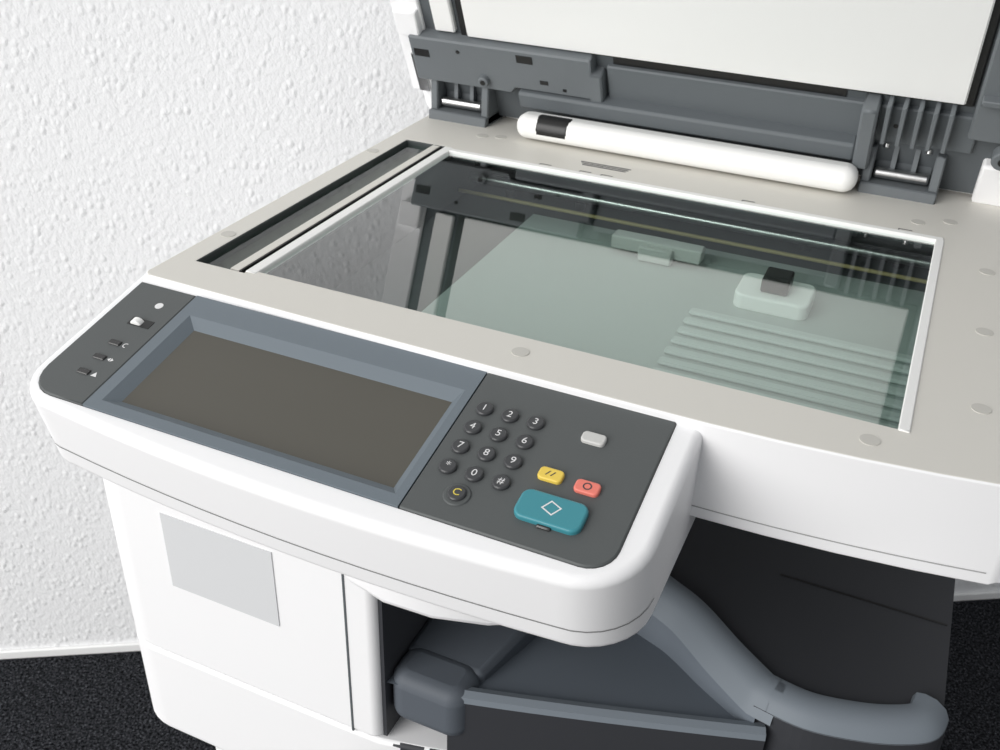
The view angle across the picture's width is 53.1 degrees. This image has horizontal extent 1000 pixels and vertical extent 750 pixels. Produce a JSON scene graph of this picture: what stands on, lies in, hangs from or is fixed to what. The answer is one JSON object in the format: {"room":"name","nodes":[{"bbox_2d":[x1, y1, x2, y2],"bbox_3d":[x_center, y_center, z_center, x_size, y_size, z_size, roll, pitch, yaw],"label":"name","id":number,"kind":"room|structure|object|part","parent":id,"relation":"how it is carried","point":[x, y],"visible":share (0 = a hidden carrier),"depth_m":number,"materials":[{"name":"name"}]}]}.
{"room":"office copy room","nodes":[
{"label":"office copy room","id":0,"kind":"room"},
{"bbox_2d":[0,0,999,649],"bbox_3d":[0.071,-0.806,0.713,6.000,2.600,0.121,-2,32,-6],"label":"wall","id":1,"kind":"structure","parent":0,"point":[133,133],"depth_m":0.96,"materials":[{"name":"white paint"}]},
{"bbox_2d":[0,590,999,658],"bbox_3d":[0.038,0.331,1.333,6.000,0.013,0.005,-2,32,-6],"label":"baseboard","id":2,"kind":"structure","parent":1,"relation":"attached to","point":[980,595],"depth_m":1.27,"materials":[{"name":"white paint"}]},
{"bbox_2d":[0,599,999,749],"bbox_3d":[0.261,1.396,-0.342,6.000,0.050,4.000,-2,32,-6],"label":"floor","id":3,"kind":"structure","parent":0,"point":[100,701],"depth_m":1.22,"materials":[{"name":"grey carpet"}]},
{"bbox_2d":[30,0,999,749],"bbox_3d":[0.058,0.086,0.680,0.475,1.111,0.517,15,34,20],"label":"printer","id":4,"kind":"object","parent":3,"relation":"on","point":[639,389],"visible":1,"depth_m":0.55,"materials":[{"name":"white plastic"}]},
{"bbox_3d":[-0.187,-0.015,0.487,0.035,0.006,0.085,15,46,20],"label":"indicator strip plate","id":5,"kind":"part","parent":4,"relation":"part of","materials":[{"name":"grey plastic"}]},
{"bbox_3d":[0.005,-0.220,0.716,0.147,0.042,0.013,15,59,20],"label":"lid hinge plate","id":6,"kind":"part","parent":4,"relation":"part of","materials":[{"name":"grey plastic"}]},
{"bbox_3d":[0.017,0.038,0.412,0.088,0.006,0.085,15,46,20],"label":"keypad plate","id":7,"kind":"part","parent":4,"relation":"part of","materials":[{"name":"grey plastic"}]},
{"bbox_2d":[387,575,788,749],"bbox_3d":[0.104,0.126,0.671,0.204,0.095,0.375,15,34,20],"label":"tray","id":8,"kind":"object","parent":4,"relation":"on","point":[708,669],"depth_m":0.55,"materials":[{"name":"grey plastic"}]},
{"bbox_3d":[0.100,-0.026,0.572,0.275,0.002,0.240,15,34,20],"label":"scanner interior plate","id":9,"kind":"part","parent":4,"relation":"part of","materials":[{"name":"grey"}]},
{"bbox_3d":[0.124,-0.177,0.688,0.236,0.014,0.016,15,59,20],"label":"lid hinge rail","id":10,"kind":"part","parent":4,"relation":"part of","materials":[{"name":"grey plastic"}]},
{"bbox_3d":[0.143,-0.104,0.682,0.362,0.006,0.006,15,34,20],"label":"guide rod","id":11,"kind":"part","parent":4,"relation":"part of","materials":[{"name":"silver metal"}]},
{"bbox_3d":[0.125,-0.262,0.572,0.424,0.347,0.008,15,59,20],"label":"lid underside frame","id":12,"kind":"part","parent":4,"relation":"part of","materials":[{"name":"grey plastic"}]},
{"bbox_3d":[0.184,-0.176,0.653,0.238,0.028,0.006,15,59,20],"label":"lid recess panel","id":13,"kind":"part","parent":4,"relation":"part of","materials":[{"name":"grey plastic"}]},
{"bbox_3d":[0.233,-0.155,0.634,0.010,0.048,0.020,15,59,20],"label":"lid hinge rail","id":14,"kind":"part","parent":4,"relation":"part of","materials":[{"name":"grey plastic"}]},
{"bbox_3d":[0.325,-0.121,0.630,0.043,0.032,0.016,15,59,20],"label":"lid corner","id":15,"kind":"part","parent":4,"relation":"part of","materials":[{"name":"white plastic"}]}
]}

